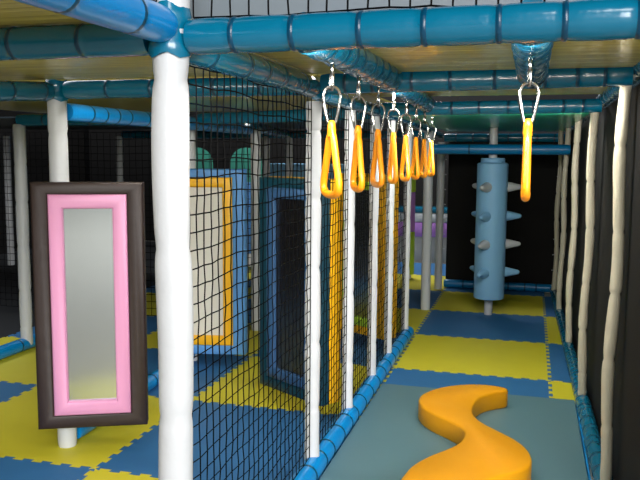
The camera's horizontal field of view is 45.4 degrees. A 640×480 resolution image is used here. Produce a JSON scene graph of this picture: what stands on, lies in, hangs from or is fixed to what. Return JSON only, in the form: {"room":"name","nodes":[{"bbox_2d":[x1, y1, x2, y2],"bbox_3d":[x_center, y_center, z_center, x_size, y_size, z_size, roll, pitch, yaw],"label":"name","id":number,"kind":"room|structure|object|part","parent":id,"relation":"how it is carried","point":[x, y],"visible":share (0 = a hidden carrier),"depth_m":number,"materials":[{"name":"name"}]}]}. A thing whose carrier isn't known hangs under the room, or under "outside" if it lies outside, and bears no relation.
{"room":"indoor playground","nodes":[
{"label":"indoor playground","id":0,"kind":"room"},
{"bbox_2d":[0,0,88,26],"bbox_3d":[-1.517,-0.505,1.370,1.800,0.012,1.700,2,7,15],"label":"sheet","id":1,"kind":"object","parent":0,"point":[12,13],"visible":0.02,"depth_m":1.89,"materials":[{"name":"yellow"}]},
{"bbox_2d":[84,130,89,180],"bbox_3d":[-6.969,-3.133,2.123,0.100,8.720,23.200,2,7,15],"label":"wall","id":2,"kind":"structure","parent":0,"point":[86,132],"depth_m":13.08,"materials":[{"name":"black paint"}]},
{"bbox_2d":[0,115,436,129],"bbox_3d":[-1.619,-1.200,7.913,5.500,0.012,3.070,2,7,15],"label":"sheet","id":3,"kind":"object","parent":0,"point":[5,122],"visible":0.26,"depth_m":8.57,"materials":[{"name":"grey"}]},
{"bbox_2d":[249,251,593,479],"bbox_3d":[1.965,1.491,0.155,18.500,0.098,23.200,2,7,15],"label":"floor","id":4,"kind":"structure","parent":0,"point":[545,293],"depth_m":7.82,"materials":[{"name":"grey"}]},
{"bbox_2d":[0,110,84,253],"bbox_3d":[-5.186,-0.816,7.992,0.010,2.620,9.700,2,7,15],"label":"wall","id":5,"kind":"structure","parent":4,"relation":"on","point":[80,165],"depth_m":11.34,"materials":[{"name":"black fabric"}]},
{"bbox_2d":[0,241,155,337],"bbox_3d":[-3.694,0.580,7.367,3.220,0.009,10.200,2,7,15],"label":"rubber mat","id":6,"kind":"object","parent":4,"relation":"on","point":[9,315],"visible":0.02,"depth_m":8.00,"materials":[{"name":"black paint"}]},
{"bbox_2d":[3,136,14,264],"bbox_3d":[-3.861,-0.482,9.488,0.085,1.600,0.085,2,7,15],"label":"post","id":7,"kind":"object","parent":6,"relation":"on","point":[7,173],"visible":0.85,"depth_m":9.46,"materials":[{"name":"white plastic"}]},
{"bbox_2d":[115,136,123,181],"bbox_3d":[-2.367,-0.426,9.079,0.084,1.600,0.084,-3,7,-29],"label":"post","id":8,"kind":"object","parent":6,"relation":"on","point":[119,165],"visible":0.26,"depth_m":8.99,"materials":[{"name":"white plastic"}]},
{"bbox_2d":[247,182,250,253],"bbox_3d":[-1.508,-0.336,11.094,1.300,1.020,0.100,2,7,15],"label":"wall panel","id":9,"kind":"object","parent":6,"relation":"on","point":[249,211],"visible":0.02,"depth_m":10.91,"materials":[{"name":"blue plastic"}]},
{"bbox_2d":[196,148,212,168],"bbox_3d":[-1.807,-1.103,11.144,0.500,0.490,0.080,2,7,15],"label":"arched panel","id":10,"kind":"object","parent":9,"relation":"on","point":[206,164],"visible":0.23,"depth_m":11.06,"materials":[{"name":"teal plastic"}]},
{"bbox_2d":[231,148,261,181],"bbox_3d":[-1.056,-1.075,10.938,0.450,0.490,0.080,2,7,15],"label":"arched panel","id":11,"kind":"object","parent":9,"relation":"on","point":[239,151],"visible":0.43,"depth_m":10.90,"materials":[{"name":"teal plastic"}]},
{"bbox_2d":[148,0,193,479],"bbox_3d":[-0.379,-0.060,1.970,0.112,2.500,0.112,-5,8,-38],"label":"post","id":12,"kind":"object","parent":4,"relation":"on","point":[170,126],"visible":0.86,"depth_m":1.94,"materials":[{"name":"white plastic"}]},
{"bbox_2d":[0,23,148,60],"bbox_3d":[-1.682,-0.557,2.277,2.600,0.088,0.088,2,7,15],"label":"pipe","id":13,"kind":"object","parent":12,"relation":"attached to","point":[63,41],"visible":0.91,"depth_m":1.96,"materials":[{"name":"teal plastic"}]},
{"bbox_2d":[14,0,177,41],"bbox_3d":[-0.592,-0.446,1.140,0.092,0.092,1.540,2,7,15],"label":"pipe","id":14,"kind":"object","parent":12,"relation":"attached to","point":[150,20],"visible":1,"depth_m":1.64,"materials":[{"name":"blue plastic"}]},
{"bbox_2d":[189,53,320,96],"bbox_3d":[-0.197,-0.567,2.567,0.086,0.090,1.230,2,7,15],"label":"pipe","id":15,"kind":"object","parent":12,"relation":"attached to","point":[248,66],"visible":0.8,"depth_m":2.46,"materials":[{"name":"teal plastic"}]},
{"bbox_2d":[0,53,309,80],"bbox_3d":[-1.722,-0.680,2.965,3.152,0.012,1.225,2,7,15],"label":"sheet","id":16,"kind":"object","parent":15,"relation":"on","point":[138,66],"visible":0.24,"depth_m":3.00,"materials":[{"name":"yellow"}]},
{"bbox_2d":[183,0,639,54],"bbox_3d":[0.443,-0.480,1.694,1.590,0.096,0.089,2,7,15],"label":"pipe","id":17,"kind":"object","parent":12,"relation":"attached to","point":[577,20],"visible":1,"depth_m":1.72,"materials":[{"name":"teal plastic"}]},
{"bbox_2d":[298,12,402,90],"bbox_3d":[0.122,-0.578,2.462,0.108,0.108,1.220,2,7,15],"label":"pipe","id":18,"kind":"object","parent":17,"relation":"attached to","point":[372,69],"visible":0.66,"depth_m":2.38,"materials":[{"name":"teal plastic"}]},
{"bbox_2d":[320,63,341,198],"bbox_3d":[0.032,-0.309,2.130,0.050,0.389,0.129,-4,8,-36],"label":"ring","id":19,"kind":"object","parent":18,"relation":"hanging from","point":[331,143],"visible":0.99,"depth_m":2.12,"materials":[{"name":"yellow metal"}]},
{"bbox_2d":[350,76,366,192],"bbox_3d":[0.123,-0.348,2.487,0.052,0.389,0.129,-3,7,-28],"label":"ring","id":20,"kind":"object","parent":18,"relation":"hanging from","point":[357,156],"visible":0.98,"depth_m":2.47,"materials":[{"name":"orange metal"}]},
{"bbox_2d":[370,86,385,187],"bbox_3d":[0.215,-0.388,2.843,0.051,0.389,0.129,-3,7,-29],"label":"ring","id":21,"kind":"object","parent":18,"relation":"hanging from","point":[377,148],"visible":0.99,"depth_m":2.83,"materials":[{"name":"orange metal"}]},
{"bbox_2d":[192,0,545,18],"bbox_3d":[0.450,-0.752,1.683,1.595,0.466,0.013,2,7,15],"label":"safety net","id":22,"kind":"object","parent":17,"relation":"attached to","point":[430,5],"visible":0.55,"depth_m":1.82,"materials":[{"name":"black fabric"}]},
{"bbox_2d":[257,39,639,73],"bbox_3d":[0.397,-0.599,2.381,1.230,0.012,1.235,2,7,15],"label":"ceiling panel","id":23,"kind":"object","parent":17,"relation":"on","point":[610,53],"visible":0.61,"depth_m":2.56,"materials":[{"name":"yellow"}]},
{"bbox_2d":[190,0,574,19],"bbox_3d":[0.346,-0.872,2.101,2.020,0.507,0.070,2,7,15],"label":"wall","id":24,"kind":"structure","parent":23,"relation":"on","point":[201,7],"depth_m":2.20,"materials":[{"name":"grey paint"}]},
{"bbox_2d":[511,0,553,88],"bbox_3d":[0.643,-0.564,2.318,0.114,0.114,1.220,2,7,15],"label":"pipe","id":25,"kind":"object","parent":17,"relation":"attached to","point":[540,53],"visible":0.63,"depth_m":2.10,"materials":[{"name":"teal plastic"}]},
{"bbox_2d":[518,58,539,201],"bbox_3d":[0.546,-0.294,2.010,0.052,0.389,0.128,0,6,-3],"label":"ring","id":26,"kind":"object","parent":25,"relation":"hanging from","point":[527,126],"visible":0.98,"depth_m":1.99,"materials":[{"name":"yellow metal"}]},
{"bbox_2d":[89,96,458,240],"bbox_3d":[-0.911,-1.219,11.827,6.000,2.620,0.010,2,7,15],"label":"wall","id":27,"kind":"structure","parent":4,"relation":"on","point":[108,160],"depth_m":12.05,"materials":[{"name":"black fabric"}]},
{"bbox_2d":[0,262,584,479],"bbox_3d":[-0.101,0.722,6.280,4.251,0.020,8.022,2,7,15],"label":"floor","id":28,"kind":"structure","parent":4,"relation":"on","point":[141,457],"depth_m":4.74,"materials":[{"name":"rubber"}]},
{"bbox_2d":[0,334,34,359],"bbox_3d":[-2.242,0.793,5.004,0.092,0.092,2.800,2,7,16],"label":"pipe","id":29,"kind":"object","parent":28,"relation":"on","point":[14,347],"visible":0.32,"depth_m":5.31,"materials":[{"name":"blue plastic"}]},
{"bbox_2d":[13,124,32,344],"bbox_3d":[-2.094,-0.027,5.394,0.086,1.560,0.086,2,7,15],"label":"post","id":30,"kind":"object","parent":29,"relation":"on","point":[19,131],"visible":0.99,"depth_m":5.36,"materials":[{"name":"white plastic"}]},
{"bbox_2d":[15,114,126,125],"bbox_3d":[-1.476,-0.809,5.135,1.270,0.082,0.082,2,7,15],"label":"pipe","id":31,"kind":"object","parent":30,"relation":"on","point":[23,119],"visible":0.26,"depth_m":5.22,"materials":[{"name":"teal plastic"}]},
{"bbox_2d":[45,79,76,447],"bbox_3d":[-1.218,0.128,3.612,0.108,1.744,0.108,2,7,15],"label":"post","id":32,"kind":"object","parent":28,"relation":"on","point":[57,106],"visible":0.39,"depth_m":3.52,"materials":[{"name":"white plastic"}]},
{"bbox_2d":[0,80,54,100],"bbox_3d":[-1.403,-0.567,2.887,0.087,0.167,1.226,2,7,16],"label":"pipe","id":33,"kind":"object","parent":32,"relation":"attached to","point":[9,90],"visible":1,"depth_m":3.27,"materials":[{"name":"teal plastic"}]},
{"bbox_2d":[30,182,148,428],"bbox_3d":[-1.066,0.306,3.562,0.497,1.148,0.100,-1,7,-9],"label":"mirror panel","id":34,"kind":"object","parent":32,"relation":"attached to","point":[89,256],"visible":1,"depth_m":3.53,"materials":[{"name":"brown plastic"}]},
{"bbox_3d":[-1.062,0.304,3.539,0.349,1.032,0.055,-1,7,-9],"label":"frame","id":35,"kind":"part","parent":34,"relation":"part of","materials":[{"name":"pink plastic"}]},
{"bbox_2d":[63,209,116,400],"bbox_3d":[-1.064,0.303,3.548,0.223,0.906,0.008,-1,7,-9],"label":"mirror","id":36,"kind":"object","parent":34,"relation":"attached to","point":[88,256],"depth_m":3.54,"materials":[{"name":"grey plastic"}]},
{"bbox_2d":[62,77,300,98],"bbox_3d":[-0.608,-0.665,3.344,1.140,0.082,0.082,2,7,15],"label":"pipe","id":37,"kind":"object","parent":32,"relation":"attached to","point":[129,88],"visible":0.59,"depth_m":3.36,"materials":[{"name":"teal plastic"}]},
{"bbox_2d":[0,73,390,112],"bbox_3d":[-1.194,-0.890,4.862,3.152,0.012,2.555,2,7,15],"label":"sheet","id":38,"kind":"object","parent":32,"relation":"on","point":[137,104],"visible":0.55,"depth_m":5.04,"materials":[{"name":"yellow"}]},
{"bbox_2d":[77,354,194,438],"bbox_3d":[-1.046,0.864,4.476,0.086,0.086,1.472,2,7,13],"label":"pipe","id":39,"kind":"object","parent":28,"relation":"on","point":[153,377],"visible":0.14,"depth_m":4.51,"materials":[{"name":"blue plastic"}]},
{"bbox_2d":[190,169,247,354],"bbox_3d":[-0.755,0.146,5.040,0.540,1.225,0.110,1,6,3],"label":"mirror panel","id":40,"kind":"object","parent":39,"relation":"on","point":[208,268],"visible":0.39,"depth_m":5.01,"materials":[{"name":"blue plastic"}]},
{"bbox_2d":[190,187,222,334],"bbox_3d":[-0.756,0.143,5.020,0.250,0.985,0.008,1,6,3],"label":"mirror","id":41,"kind":"object","parent":40,"relation":"attached to","point":[208,268],"depth_m":5.01,"materials":[{"name":"white mirror"}]},
{"bbox_3d":[-0.757,0.144,5.014,0.374,1.109,0.060,1,6,3],"label":"frame","id":42,"kind":"part","parent":40,"relation":"part of","materials":[{"name":"orange plastic"}]},
{"bbox_2d":[190,130,196,360],"bbox_3d":[-0.873,0.028,5.165,0.080,1.600,0.080,-3,7,-29],"label":"post","id":43,"kind":"object","parent":28,"relation":"on","point":[192,132],"visible":0.03,"depth_m":5.07,"materials":[{"name":"white plastic"}]},
{"bbox_2d":[67,103,252,133],"bbox_3d":[-0.870,-0.732,4.766,0.086,0.086,2.440,2,7,15],"label":"pipe","id":44,"kind":"object","parent":43,"relation":"attached to","point":[75,112],"visible":0.49,"depth_m":4.00,"materials":[{"name":"blue plastic"}]},
{"bbox_2d":[251,129,260,330],"bbox_3d":[-0.508,-0.072,6.065,0.081,1.600,0.081,2,7,15],"label":"post","id":45,"kind":"object","parent":28,"relation":"on","point":[255,156],"visible":0.66,"depth_m":6.03,"materials":[{"name":"white plastic"}]},
{"bbox_2d":[262,136,269,176],"bbox_3d":[-0.603,-0.359,8.596,0.085,1.600,0.085,2,7,15],"label":"post","id":46,"kind":"object","parent":28,"relation":"on","point":[265,137],"visible":0.23,"depth_m":8.50,"materials":[{"name":"white plastic"}]},
{"bbox_2d":[121,130,424,138],"bbox_3d":[-0.554,-1.172,8.492,3.650,0.086,0.086,2,7,15],"label":"pipe","id":47,"kind":"object","parent":46,"relation":"on","point":[206,133],"visible":0.3,"depth_m":8.56,"materials":[{"name":"teal plastic"}]},
{"bbox_2d":[259,176,341,405],"bbox_3d":[-0.122,0.257,4.179,0.155,1.191,0.538,-5,9,-41],"label":"mirror panel","id":48,"kind":"object","parent":28,"relation":"on","point":[265,206],"visible":0.48,"depth_m":4.14,"materials":[{"name":"teal plastic"}]},
{"bbox_3d":[-0.165,0.256,4.141,0.040,1.071,0.384,-5,9,-41],"label":"frame","id":49,"kind":"part","parent":48,"relation":"part of","materials":[{"name":"blue plastic"}]},
{"bbox_2d":[276,199,304,376],"bbox_3d":[-0.153,0.255,4.151,0.008,0.957,0.270,-5,9,-41],"label":"mirror","id":50,"kind":"object","parent":48,"relation":"attached to","point":[278,200],"depth_m":4.16,"materials":[{"name":"grey plastic"}]},
{"bbox_2d":[290,326,413,479],"bbox_3d":[0.163,0.915,4.041,0.096,0.096,3.910,2,7,15],"label":"pipe","id":51,"kind":"object","parent":28,"relation":"on","point":[314,467],"visible":0.88,"depth_m":3.90,"materials":[{"name":"blue plastic"}]},
{"bbox_2d":[187,65,311,479],"bbox_3d":[-0.204,0.245,2.651,0.009,1.560,1.237,2,7,15],"label":"safety net","id":52,"kind":"object","parent":51,"relation":"on","point":[195,84],"visible":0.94,"depth_m":2.57,"materials":[{"name":"black fabric"}]},
{"bbox_2d":[304,101,321,459],"bbox_3d":[-0.031,0.204,3.280,0.068,1.575,0.068,3,7,24],"label":"post","id":53,"kind":"object","parent":51,"relation":"on","point":[313,364],"visible":0.86,"depth_m":3.25,"materials":[{"name":"white plastic"}]},
{"bbox_2d":[342,110,355,409],"bbox_3d":[0.148,0.133,3.922,0.059,1.575,0.059,0,6,-5],"label":"post","id":54,"kind":"object","parent":51,"relation":"on","point":[349,272],"visible":0.76,"depth_m":3.90,"materials":[{"name":"white plastic"}]},
{"bbox_2d":[341,173,398,339],"bbox_3d":[0.332,0.105,5.582,0.145,1.174,0.508,-5,9,-41],"label":"mirror panel","id":55,"kind":"object","parent":51,"relation":"on","point":[366,234],"visible":0.26,"depth_m":5.50,"materials":[{"name":"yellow plastic"}]},
{"bbox_3d":[0.291,0.103,5.545,0.035,1.054,0.354,-5,9,-41],"label":"frame","id":56,"kind":"part","parent":55,"relation":"part of","materials":[{"name":"green plastic"}]},
{"bbox_2d":[353,190,369,318],"bbox_3d":[0.305,0.102,5.557,0.008,0.940,0.240,-5,9,-41],"label":"mirror","id":57,"kind":"object","parent":55,"relation":"attached to","point":[366,234],"depth_m":5.55,"materials":[{"name":"grey plastic"}]},
{"bbox_2d":[367,116,379,376],"bbox_3d":[0.314,0.066,4.521,0.058,1.575,0.058,2,7,15],"label":"post","id":58,"kind":"object","parent":51,"relation":"on","point":[374,235],"visible":0.63,"depth_m":4.51,"materials":[{"name":"white plastic"}]},
{"bbox_2d":[384,120,395,353],"bbox_3d":[0.458,0.009,5.038,0.058,1.575,0.058,-5,8,-38],"label":"post","id":59,"kind":"object","parent":51,"relation":"on","point":[388,320],"visible":0.64,"depth_m":5.03,"materials":[{"name":"white plastic"}]},
{"bbox_2d":[312,91,413,124],"bbox_3d":[0.325,-0.753,4.447,0.068,0.077,2.570,2,7,15],"label":"pipe","id":60,"kind":"object","parent":59,"relation":"on","point":[358,105],"visible":0.52,"depth_m":3.77,"materials":[{"name":"teal plastic"}]},
{"bbox_2d":[197,107,369,124],"bbox_3d":[-0.243,-0.760,4.693,1.183,0.096,0.079,3,7,25],"label":"pipe","id":61,"kind":"object","parent":60,"relation":"attached to","point":[207,116],"visible":0.48,"depth_m":4.72,"materials":[{"name":"teal plastic"}]},
{"bbox_2d":[319,103,348,444],"bbox_3d":[0.059,0.145,3.598,0.009,1.544,0.601,2,7,15],"label":"safety net","id":62,"kind":"object","parent":60,"relation":"hanging from","point":[341,118],"visible":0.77,"depth_m":3.65,"materials":[{"name":"black fabric"}]},
{"bbox_2d":[353,112,373,397],"bbox_3d":[0.231,0.078,4.218,0.009,1.544,0.556,2,7,15],"label":"safety net","id":63,"kind":"object","parent":60,"relation":"hanging from","point":[358,121],"visible":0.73,"depth_m":4.27,"materials":[{"name":"black fabric"}]},
{"bbox_2d":[376,118,390,366],"bbox_3d":[0.386,0.015,4.776,0.009,1.544,0.471,2,7,15],"label":"safety net","id":64,"kind":"object","parent":60,"relation":"hanging from","point":[382,135],"visible":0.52,"depth_m":4.84,"materials":[{"name":"black fabric"}]},
{"bbox_2d":[392,122,406,344],"bbox_3d":[0.554,-0.051,5.381,0.010,1.541,0.649,2,7,15],"label":"safety net","id":65,"kind":"object","parent":60,"relation":"hanging from","point":[402,239],"visible":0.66,"depth_m":5.44,"materials":[{"name":"black"}]},
{"bbox_2d":[401,125,411,329],"bbox_3d":[0.649,-0.068,5.728,0.058,1.575,0.058,-4,8,-35],"label":"post","id":66,"kind":"object","parent":51,"relation":"on","point":[407,229],"visible":0.65,"depth_m":5.71,"materials":[{"name":"white plastic"}]},
{"bbox_2d":[409,139,415,278],"bbox_3d":[1.019,-0.370,8.666,0.124,1.670,0.124,2,7,15],"label":"column","id":67,"kind":"structure","parent":28,"relation":"on","point":[413,187],"depth_m":8.64,"materials":[{"name":"green plastic"}]},
{"bbox_2d":[421,131,433,309],"bbox_3d":[0.971,-0.169,6.927,0.086,1.620,0.086,2,7,15],"label":"post","id":68,"kind":"object","parent":28,"relation":"on","point":[428,181],"visible":0.86,"depth_m":6.91,"materials":[{"name":"white plastic"}]},
{"bbox_2d":[412,122,443,138],"bbox_3d":[0.957,-0.972,6.774,0.069,0.114,2.232,2,7,15],"label":"pipe","id":69,"kind":"object","parent":68,"relation":"on","point":[439,135],"visible":0.59,"depth_m":6.49,"materials":[{"name":"teal plastic"}]},
{"bbox_2d":[434,142,444,288],"bbox_3d":[1.255,-0.249,8.008,0.081,1.540,0.081,2,7,15],"label":"post","id":70,"kind":"object","parent":28,"relation":"on","point":[440,157],"visible":0.92,"depth_m":7.98,"materials":[{"name":"white plastic"}]},
{"bbox_2d":[444,134,564,141],"bbox_3d":[1.863,-1.036,7.752,1.190,0.086,0.086,2,7,15],"label":"pipe","id":71,"kind":"object","parent":70,"relation":"on","point":[447,137],"visible":0.87,"depth_m":7.72,"materials":[{"name":"teal plastic"}]},
{"bbox_2d":[470,128,521,314],"bbox_3d":[1.532,-0.150,6.688,0.446,1.645,0.453,2,7,15],"label":"roller","id":72,"kind":"object","parent":28,"relation":"on","point":[492,185],"visible":0.98,"depth_m":6.63,"materials":[{"name":"blue plastic"}]},
{"bbox_2d":[433,144,570,154],"bbox_3d":[1.538,-0.777,6.555,1.155,0.086,0.086,2,7,15],"label":"pipe","id":73,"kind":"object","parent":72,"relation":"attached to","point":[510,149],"visible":0.86,"depth_m":6.52,"materials":[{"name":"blue plastic"}]},
{"bbox_2d":[444,279,550,292],"bbox_3d":[1.864,0.480,8.024,1.120,0.086,0.086,2,7,15],"label":"pipe","id":74,"kind":"object","parent":28,"relation":"on","point":[531,287],"visible":0.73,"depth_m":7.95,"materials":[{"name":"blue plastic"}]},
{"bbox_2d":[446,142,563,287],"bbox_3d":[1.934,-0.282,8.080,1.170,1.600,0.006,2,7,15],"label":"wall","id":75,"kind":"structure","parent":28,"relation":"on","point":[534,259],"depth_m":8.06,"materials":[{"name":"black fabric"}]},
{"bbox_2d":[270,163,342,178],"bbox_3d":[-0.133,-0.276,9.361,1.130,1.310,0.100,2,7,15],"label":"wall panel","id":76,"kind":"object","parent":4,"relation":"on","point":[274,164],"visible":0.02,"depth_m":9.29,"materials":[{"name":"blue plastic"}]},
{"bbox_2d":[398,206,446,263],"bbox_3d":[1.292,-0.071,10.178,1.600,0.740,0.320,2,7,15],"label":"barrier","id":77,"kind":"object","parent":4,"relation":"on","point":[418,209],"visible":0.06,"depth_m":10.00,"materials":[{"name":"grey"}]},
{"bbox_2d":[319,384,587,479],"bbox_3d":[0.521,1.062,3.091,1.113,0.030,2.950,2,7,15],"label":"mat","id":78,"kind":"object","parent":4,"relation":"on","point":[389,438],"visible":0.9,"depth_m":3.77,"materials":[{"name":"teal plastic"}]},
{"bbox_2d":[401,384,531,479],"bbox_3d":[0.687,0.944,3.568,0.578,0.100,1.564,2,7,15],"label":"beam","id":79,"kind":"structure","parent":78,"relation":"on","point":[481,452],"depth_m":3.46,"materials":[{"name":"plastic"}]},
{"bbox_2d":[550,288,612,479],"bbox_3d":[1.705,0.803,5.187,0.084,0.084,5.451,2,7,14],"label":"pipe","id":80,"kind":"object","parent":4,"relation":"on","point":[590,430],"visible":0.68,"depth_m":4.11,"materials":[{"name":"teal plastic"}]},
{"bbox_2d":[551,131,562,289],"bbox_3d":[2.345,-0.284,7.545,0.058,1.580,0.058,-5,8,-39],"label":"post","id":81,"kind":"object","parent":80,"relation":"on","point":[560,133],"visible":0.92,"depth_m":7.53,"materials":[{"name":"beige plastic"}]},
{"bbox_2d":[556,127,570,308],"bbox_3d":[2.099,-0.178,6.592,0.068,1.580,0.054,0,6,-4],"label":"post","id":82,"kind":"object","parent":80,"relation":"on","point":[568,130],"visible":0.98,"depth_m":6.58,"materials":[{"name":"beige plastic"}]},
{"bbox_2d":[393,113,589,131],"bbox_3d":[1.392,-0.907,5.994,1.140,0.012,3.505,2,7,15],"label":"sheet","id":83,"kind":"object","parent":82,"relation":"on","point":[560,121],"visible":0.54,"depth_m":5.43,"materials":[{"name":"teal"}]},
{"bbox_2d":[565,119,582,342],"bbox_3d":[1.795,-0.071,5.425,0.064,1.625,0.056,2,7,15],"label":"post","id":84,"kind":"object","parent":80,"relation":"on","point":[578,125],"visible":0.98,"depth_m":5.41,"materials":[{"name":"beige plastic"}]},
{"bbox_2d":[578,112,599,394],"bbox_3d":[1.475,0.064,4.213,0.064,1.625,0.054,-1,7,-14],"label":"post","id":85,"kind":"object","parent":80,"relation":"on","point":[594,117],"visible":0.98,"depth_m":4.20,"materials":[{"name":"beige plastic"}]},
{"bbox_2d":[380,98,601,115],"bbox_3d":[0.933,-0.739,4.264,1.201,0.087,0.078,2,7,15],"label":"pipe","id":86,"kind":"object","parent":85,"relation":"attached to","point":[545,106],"visible":0.79,"depth_m":4.21,"materials":[{"name":"teal plastic"}]},
{"bbox_2d":[392,92,436,111],"bbox_3d":[0.503,-0.725,3.916,0.094,0.105,1.601,2,7,14],"label":"pipe","id":87,"kind":"object","parent":86,"relation":"attached to","point":[423,101],"visible":0.46,"depth_m":3.73,"materials":[{"name":"teal plastic"}]},
{"bbox_2d":[387,94,399,183],"bbox_3d":[0.307,-0.428,3.200,0.052,0.389,0.129,-2,7,-24],"label":"ring","id":88,"kind":"object","parent":87,"relation":"hanging from","point":[392,163],"visible":1,"depth_m":3.19,"materials":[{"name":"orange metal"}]},
{"bbox_2d":[399,101,411,181],"bbox_3d":[0.398,-0.465,3.556,0.051,0.389,0.129,-3,7,-26],"label":"ring","id":89,"kind":"object","parent":87,"relation":"hanging from","point":[405,156],"visible":0.98,"depth_m":3.54,"materials":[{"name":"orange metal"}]},
{"bbox_2d":[411,107,421,179],"bbox_3d":[0.490,-0.502,3.913,0.052,0.389,0.129,-2,7,-24],"label":"ring","id":90,"kind":"object","parent":87,"relation":"hanging from","point":[415,154],"visible":0.96,"depth_m":3.90,"materials":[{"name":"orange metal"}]},
{"bbox_2d":[420,111,429,177],"bbox_3d":[0.582,-0.540,4.269,0.052,0.389,0.129,-2,7,-22],"label":"ring","id":91,"kind":"object","parent":87,"relation":"hanging from","point":[423,160],"visible":0.95,"depth_m":4.25,"materials":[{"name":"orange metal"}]},
{"bbox_2d":[427,116,435,176],"bbox_3d":[0.673,-0.577,4.626,0.051,0.389,0.129,-2,7,-23],"label":"ring","id":92,"kind":"object","parent":87,"relation":"hanging from","point":[431,149],"visible":0.87,"depth_m":4.61,"materials":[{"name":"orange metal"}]},
{"bbox_2d":[571,62,639,130],"bbox_3d":[1.683,-0.811,4.643,0.086,0.192,6.262,2,7,15],"label":"pipe","id":93,"kind":"object","parent":85,"relation":"on","point":[608,96],"visible":0.23,"depth_m":3.65,"materials":[{"name":"teal plastic"}]},
{"bbox_2d":[320,67,632,93],"bbox_3d":[0.587,-0.632,3.015,1.201,0.100,0.086,2,7,15],"label":"pipe","id":94,"kind":"object","parent":93,"relation":"attached to","point":[471,80],"visible":0.69,"depth_m":2.97,"materials":[{"name":"teal plastic"}]},
{"bbox_2d":[318,74,607,96],"bbox_3d":[0.742,-0.739,3.641,1.220,0.012,1.217,2,7,15],"label":"sheet","id":95,"kind":"object","parent":94,"relation":"on","point":[580,90],"visible":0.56,"depth_m":3.99,"materials":[{"name":"yellow"}]},
{"bbox_2d":[559,84,639,479],"bbox_3d":[1.781,-0.004,5.159,0.006,1.698,5.711,2,7,14],"label":"wall","id":96,"kind":"structure","parent":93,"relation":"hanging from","point":[626,389],"depth_m":3.62,"materials":[{"name":"black fabric"}]},
{"bbox_2d":[600,85,631,479],"bbox_3d":[1.185,0.190,3.080,0.059,1.625,0.058,-6,9,-43],"label":"post","id":97,"kind":"object","parent":80,"relation":"on","point":[622,119],"visible":0.99,"depth_m":3.06,"materials":[{"name":"beige plastic"}]},
{"bbox_2d":[575,401,590,479],"bbox_3d":[1.197,1.027,3.422,0.009,0.034,1.950,2,7,15],"label":"strip","id":98,"kind":"object","parent":4,"relation":"on","point":[580,429],"visible":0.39,"depth_m":3.63,"materials":[{"name":"blue plastic"}]},
{"bbox_3d":[-0.028,0.433,8.837,1.022,0.020,1.022,2,7,15],"label":"tile","id":99,"kind":"structure","parent":4,"relation":"on","visible":0},
{"bbox_2d":[286,136,292,176],"bbox_3d":[-0.348,-0.349,8.526,0.085,1.600,0.085,2,7,15],"label":"post","id":100,"kind":"object","parent":99,"relation":"on","point":[291,139],"visible":0.26,"depth_m":8.43,"materials":[{"name":"white plastic"}]},
{"bbox_2d":[251,123,288,137],"bbox_3d":[-0.450,-1.026,7.206,0.086,0.086,2.373,1,6,3],"label":"pipe","id":101,"kind":"object","parent":100,"relation":"attached to","point":[260,125],"visible":0.61,"depth_m":6.80,"materials":[{"name":"teal plastic"}]},
{"bbox_2d":[0,131,250,322],"bbox_3d":[-1.753,-0.137,6.435,2.505,1.547,0.013,2,7,15],"label":"safety net","id":102,"kind":"object","parent":101,"relation":"hanging from","point":[41,138],"visible":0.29,"depth_m":6.44,"materials":[{"name":"black fabric"}]},
{"bbox_2d":[458,83,639,157],"bbox_3d":[5.097,-4.033,10.831,18.500,8.720,0.100,2,7,15],"label":"wall","id":103,"kind":"structure","parent":0,"point":[570,96],"depth_m":11.58,"materials":[{"name":"black paint"}]}
]}

